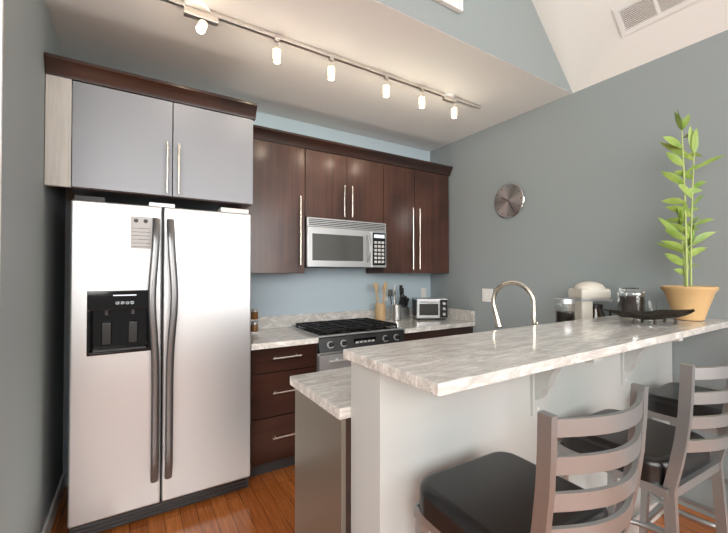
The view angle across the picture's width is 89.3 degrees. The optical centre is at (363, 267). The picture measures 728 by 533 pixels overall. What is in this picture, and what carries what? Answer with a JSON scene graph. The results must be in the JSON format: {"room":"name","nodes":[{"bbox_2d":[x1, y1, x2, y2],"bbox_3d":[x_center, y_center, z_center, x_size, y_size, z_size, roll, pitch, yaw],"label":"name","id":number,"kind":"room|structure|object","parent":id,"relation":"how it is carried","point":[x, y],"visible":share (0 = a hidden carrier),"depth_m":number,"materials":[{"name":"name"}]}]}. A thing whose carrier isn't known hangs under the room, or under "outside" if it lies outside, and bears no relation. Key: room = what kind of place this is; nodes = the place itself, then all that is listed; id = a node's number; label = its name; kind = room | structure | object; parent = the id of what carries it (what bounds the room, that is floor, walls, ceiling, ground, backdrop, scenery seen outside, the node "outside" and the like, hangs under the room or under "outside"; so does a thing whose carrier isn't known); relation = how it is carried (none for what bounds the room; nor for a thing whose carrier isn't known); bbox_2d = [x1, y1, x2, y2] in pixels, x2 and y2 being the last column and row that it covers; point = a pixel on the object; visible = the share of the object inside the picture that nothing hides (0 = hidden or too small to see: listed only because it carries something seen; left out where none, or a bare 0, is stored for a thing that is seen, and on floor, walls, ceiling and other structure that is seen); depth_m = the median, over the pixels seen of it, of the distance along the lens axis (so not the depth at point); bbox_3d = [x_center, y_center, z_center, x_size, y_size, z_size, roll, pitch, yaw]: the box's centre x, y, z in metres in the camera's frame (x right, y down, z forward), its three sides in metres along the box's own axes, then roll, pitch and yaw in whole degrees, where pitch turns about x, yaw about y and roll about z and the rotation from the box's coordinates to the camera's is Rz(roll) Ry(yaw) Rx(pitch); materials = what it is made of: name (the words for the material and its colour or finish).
{"room":"kitchen","nodes":[
{"label":"kitchen","id":0,"kind":"room"},
{"bbox_2d":[0,0,3,249],"bbox_3d":[-1.256,0.034,1.181,0.126,2.700,0.015,0,-1,-32],"label":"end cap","id":1,"kind":"object","parent":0,"point":[1,43],"depth_m":1.22,"materials":[{"name":"white"}]},
{"bbox_2d":[0,0,65,532],"bbox_3d":[-1.619,0.042,1.762,0.125,2.700,1.355,0,-1,-32],"label":"wall","id":2,"kind":"structure","parent":0,"point":[32,268],"depth_m":1.56,"materials":[{"name":"grey paint"}]},
{"bbox_2d":[41,472,64,532],"bbox_3d":[-1.561,1.345,1.783,0.014,0.095,1.350,0,-1,-32],"label":"baseboard","id":3,"kind":"structure","parent":2,"relation":"attached to","point":[49,522],"depth_m":2.01,"materials":[{"name":"white"}]},
{"bbox_2d":[63,87,429,486],"bbox_3d":[-0.634,-0.012,3.248,3.370,2.850,0.120,0,-1,-32],"label":"wall","id":4,"kind":"structure","parent":0,"point":[315,290],"depth_m":3.30,"materials":[{"name":"blue paint"}]},
{"bbox_2d":[44,52,257,211],"bbox_3d":[-1.294,-0.715,2.342,1.024,0.630,0.725,0,-1,-32],"label":"upper cabinet","id":5,"kind":"object","parent":4,"relation":"attached to","point":[112,135],"visible":0.94,"depth_m":2.03,"materials":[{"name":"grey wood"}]},
{"bbox_2d":[246,124,305,272],"bbox_3d":[-0.760,-0.497,2.920,0.498,1.080,0.307,0,-1,-32],"label":"upper cabinet","id":6,"kind":"object","parent":4,"relation":"attached to","point":[298,179],"depth_m":2.80,"materials":[{"name":"brown wood"}]},
{"bbox_2d":[256,307,411,330],"bbox_3d":[-0.161,0.456,3.449,2.100,0.102,0.022,0,-1,-32],"label":"backsplash","id":7,"kind":"structure","parent":4,"relation":"attached to","point":[280,320],"depth_m":3.26,"materials":[{"name":"beige stone"}]},
{"bbox_2d":[306,136,385,223],"bbox_3d":[-0.226,-0.716,3.256,0.758,0.633,0.307,0,-1,-32],"label":"upper cabinet","id":8,"kind":"object","parent":4,"relation":"attached to","point":[344,181],"depth_m":3.11,"materials":[{"name":"brown wood"}]},
{"bbox_2d":[305,217,385,267],"bbox_3d":[-0.201,-0.199,3.209,0.755,0.397,0.402,0,-1,-32],"label":"over-the-range microwave","id":9,"kind":"object","parent":8,"relation":"attached to","point":[333,243],"visible":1,"depth_m":3.05,"materials":[{"name":"grey metal"}]},
{"bbox_2d":[382,289,387,300],"bbox_3d":[0.208,0.271,3.694,0.075,0.115,0.006,0,-1,-32],"label":"outlet","id":10,"kind":"object","parent":4,"relation":"attached to","point":[386,295],"visible":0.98,"depth_m":3.70,"materials":[{"name":"white plastic"}]},
{"bbox_2d":[366,153,417,272],"bbox_3d":[0.249,-0.488,3.550,0.358,1.080,0.307,0,-1,-32],"label":"upper cabinet","id":11,"kind":"object","parent":4,"relation":"attached to","point":[401,171],"depth_m":3.43,"materials":[{"name":"brown wood"}]},
{"bbox_2d":[421,288,425,296],"bbox_3d":[0.641,0.275,3.963,0.075,0.115,0.009,0,-1,-32],"label":"outlet","id":12,"kind":"object","parent":4,"relation":"attached to","point":[423,292],"visible":0.83,"depth_m":3.96,"materials":[{"name":"white plastic"}]},
{"bbox_2d":[418,160,449,272],"bbox_3d":[0.592,-0.485,3.764,0.450,1.080,0.307,0,-1,-32],"label":"upper cabinet","id":13,"kind":"object","parent":4,"relation":"attached to","point":[433,195],"depth_m":3.64,"materials":[{"name":"brown wood"}]},
{"bbox_2d":[50,465,715,532],"bbox_3d":[-0.161,1.416,-0.143,6.140,0.100,6.340,0,-1,-32],"label":"floor","id":14,"kind":"structure","parent":0,"point":[263,503],"depth_m":2.08,"materials":[{"name":"brown wood"}]},
{"bbox_2d":[67,195,250,532],"bbox_3d":[-1.252,0.514,2.334,0.900,1.772,0.722,0,-1,-32],"label":"fridge","id":15,"kind":"object","parent":14,"relation":"on","point":[159,360],"visible":1,"depth_m":2.03,"materials":[{"name":"grey metal"}]},
{"bbox_2d":[248,343,315,477],"bbox_3d":[-0.696,0.972,2.769,0.468,0.868,0.596,0,-1,-32],"label":"base cabinet","id":16,"kind":"object","parent":14,"relation":"on","point":[282,352],"depth_m":2.48,"materials":[{"name":"brown wood"}]},
{"bbox_2d":[251,327,317,350],"bbox_3d":[-0.690,0.518,2.764,0.477,0.040,0.621,0,-1,-32],"label":"countertop","id":17,"kind":"structure","parent":16,"relation":"on","point":[268,337],"depth_m":2.59,"materials":[{"name":"beige stone"}]},
{"bbox_2d":[251,307,259,332],"bbox_3d":[-0.875,0.402,2.832,0.135,0.190,0.070,0,-1,-32],"label":"spice jars","id":18,"kind":"object","parent":17,"relation":"on","point":[254,322],"visible":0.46,"depth_m":2.83,"materials":[{"name":"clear glass"}]},
{"bbox_2d":[289,318,404,371],"bbox_3d":[-0.132,0.936,3.057,0.779,0.948,0.654,0,-1,-32],"label":"range","id":19,"kind":"object","parent":14,"relation":"on","point":[336,338],"visible":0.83,"depth_m":2.84,"materials":[{"name":"silver metal"}]},
{"bbox_2d":[405,327,472,340],"bbox_3d":[0.528,0.983,3.534,0.834,0.868,0.596,0,-1,-32],"label":"base cabinet","id":20,"kind":"object","parent":14,"relation":"on","point":[419,335],"depth_m":3.26,"materials":[{"name":"brown wood"}]},
{"bbox_2d":[386,315,474,334],"bbox_3d":[0.534,0.528,3.528,0.837,0.040,0.621,0,-1,-32],"label":"countertop","id":21,"kind":"structure","parent":20,"relation":"on","point":[411,325],"depth_m":3.36,"materials":[{"name":"beige stone"}]},
{"bbox_2d":[374,282,386,320],"bbox_3d":[0.156,0.318,3.501,0.160,0.376,0.100,0,-1,-32],"label":"utensil crock","id":22,"kind":"object","parent":21,"relation":"on","point":[380,311],"visible":0.94,"depth_m":3.46,"materials":[{"name":"brown wood"}]},
{"bbox_2d":[388,284,403,319],"bbox_3d":[0.319,0.331,3.612,0.165,0.354,0.136,0,-1,-32],"label":"utensil crock","id":23,"kind":"object","parent":21,"relation":"on","point":[396,311],"visible":1,"depth_m":3.58,"materials":[{"name":"silver metal"}]},
{"bbox_2d":[401,295,408,318],"bbox_3d":[0.392,0.389,3.721,0.107,0.242,0.100,0,-1,-32],"label":"knife block","id":24,"kind":"object","parent":21,"relation":"on","point":[405,308],"visible":0.62,"depth_m":3.69,"materials":[{"name":"silver metal"}]},
{"bbox_2d":[412,297,447,319],"bbox_3d":[0.663,0.407,3.701,0.311,0.205,0.259,0,-1,-5],"label":"toaster oven","id":25,"kind":"object","parent":21,"relation":"on","point":[428,307],"visible":1,"depth_m":3.60,"materials":[{"name":"silver metal"}]},
{"bbox_2d":[290,315,727,532],"bbox_3d":[0.837,0.835,1.783,2.168,1.116,0.907,0,-1,-32],"label":"peninsula bar","id":26,"kind":"object","parent":14,"relation":"on","point":[382,431],"visible":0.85,"depth_m":1.28,"materials":[{"name":"paint"}]},
{"bbox_2d":[491,281,538,327],"bbox_3d":[0.813,0.269,1.950,0.136,0.406,0.242,0,-1,-32],"label":"faucet","id":27,"kind":"object","parent":26,"relation":"on","point":[497,319],"visible":0.71,"depth_m":1.95,"materials":[{"name":"silver metal"}]},
{"bbox_2d":[555,298,574,322],"bbox_3d":[1.207,0.329,2.212,0.108,0.292,0.108,0,-1,-32],"label":"canister","id":28,"kind":"object","parent":26,"relation":"on","point":[564,309],"visible":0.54,"depth_m":2.17,"materials":[{"name":"clear glass"}]},
{"bbox_2d":[567,281,611,319],"bbox_3d":[1.506,0.283,2.422,0.243,0.390,0.175,0,-1,1],"label":"coffee maker","id":29,"kind":"object","parent":26,"relation":"on","point":[585,295],"visible":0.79,"depth_m":2.35,"materials":[{"name":"beige plastic"}]},
{"bbox_2d":[617,286,645,317],"bbox_3d":[1.538,0.193,2.119,0.152,0.173,0.134,0,-1,-32],"label":"canister","id":30,"kind":"object","parent":26,"relation":"on","point":[631,298],"visible":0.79,"depth_m":2.07,"materials":[{"name":"clear glass"}]},
{"bbox_2d":[645,301,656,311],"bbox_3d":[1.661,0.237,2.137,0.062,0.085,0.061,0,-1,-32],"label":"glass tumbler","id":31,"kind":"object","parent":26,"relation":"on","point":[650,305],"visible":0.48,"depth_m":2.12,"materials":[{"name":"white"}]},
{"bbox_2d":[609,309,694,324],"bbox_3d":[1.433,0.240,1.832,0.423,0.072,0.241,0,-1,-32],"label":"tray","id":32,"kind":"object","parent":26,"relation":"on","point":[656,315],"visible":1,"depth_m":1.81,"materials":[{"name":"black metal"}]},
{"bbox_2d":[652,109,727,320],"bbox_3d":[1.743,-0.298,1.981,0.369,1.151,0.269,0,-1,-32],"label":"potted plant","id":33,"kind":"object","parent":26,"relation":"on","point":[697,299],"visible":1,"depth_m":1.98,"materials":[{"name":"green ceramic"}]},
{"bbox_2d":[414,383,648,532],"bbox_3d":[0.409,0.834,0.982,0.530,1.097,0.540,0,-1,-32],"label":"bar stool","id":34,"kind":"object","parent":14,"relation":"on","point":[500,492],"visible":1,"depth_m":0.87,"materials":[{"name":"black leather"}]},
{"bbox_2d":[557,355,727,532],"bbox_3d":[1.024,0.840,1.366,0.529,1.097,0.539,0,-1,-32],"label":"bar stool","id":35,"kind":"object","parent":14,"relation":"on","point":[678,460],"visible":0.6,"depth_m":1.18,"materials":[{"name":"black leather"}]},
{"bbox_2d":[639,382,727,532],"bbox_3d":[1.643,0.845,1.753,0.530,1.097,0.540,0,-1,-32],"label":"bar stool","id":36,"kind":"object","parent":14,"relation":"on","point":[662,402],"visible":0.29,"depth_m":1.77,"materials":[{"name":"black leather"}]},
{"bbox_2d":[45,0,727,151],"bbox_3d":[1.046,-2.959,0.599,3.370,3.271,6.220,0,-1,-32],"label":"ceiling","id":37,"kind":"structure","parent":0,"point":[161,40],"depth_m":2.34,"materials":[{"name":"white paint"}]},
{"bbox_2d":[161,0,479,117],"bbox_3d":[-0.025,-1.222,2.347,2.230,0.154,0.124,0,-1,-32],"label":"track light","id":38,"kind":"object","parent":37,"relation":"attached to","point":[202,13],"visible":1,"depth_m":2.10,"materials":[{"name":"silver metal"}]},
{"bbox_2d":[612,0,698,36],"bbox_3d":[1.676,-1.515,2.112,0.129,0.129,0.400,0,-1,-32],"label":"ceiling vent","id":39,"kind":"object","parent":37,"relation":"in","point":[631,16],"visible":1,"depth_m":2.17,"materials":[{"name":"white plastic"}]},
{"bbox_2d":[376,0,571,92],"bbox_3d":[0.137,-2.757,1.939,3.250,2.898,0.120,0,-1,-32],"label":"wall","id":40,"kind":"structure","parent":0,"point":[512,32],"depth_m":2.30,"materials":[{"name":"grey paint"}]},
{"bbox_2d":[434,0,462,13],"bbox_3d":[0.092,-2.005,1.812,1.090,1.105,0.029,0,-1,-32],"label":"window","id":41,"kind":"structure","parent":40,"relation":"in","point":[456,6],"depth_m":2.05,"materials":[{"name":"white"}]},
{"bbox_2d":[430,30,727,518],"bbox_3d":[2.424,0.028,1.419,0.120,2.720,6.220,0,-1,-32],"label":"wall","id":42,"kind":"structure","parent":0,"point":[582,167],"depth_m":2.55,"materials":[{"name":"grey paint"}]},
{"bbox_2d":[446,308,474,322],"bbox_3d":[0.884,0.460,3.738,0.022,0.102,0.593,0,-1,-32],"label":"backsplash","id":43,"kind":"structure","parent":42,"relation":"attached to","point":[453,313],"depth_m":3.62,"materials":[{"name":"beige stone"}]},
{"bbox_2d":[482,288,492,301],"bbox_3d":[1.128,0.249,3.367,0.009,0.120,0.118,0,-1,-32],"label":"switch plate","id":44,"kind":"object","parent":42,"relation":"attached to","point":[486,295],"visible":0.98,"depth_m":3.37,"materials":[{"name":"white plastic"}]},
{"bbox_2d":[494,183,524,217],"bbox_3d":[1.246,-0.579,3.168,0.032,0.298,0.298,0,-1,-32],"label":"clock","id":45,"kind":"object","parent":42,"relation":"attached to","point":[509,201],"visible":1,"depth_m":3.15,"materials":[{"name":"silver metal"}]}
]}

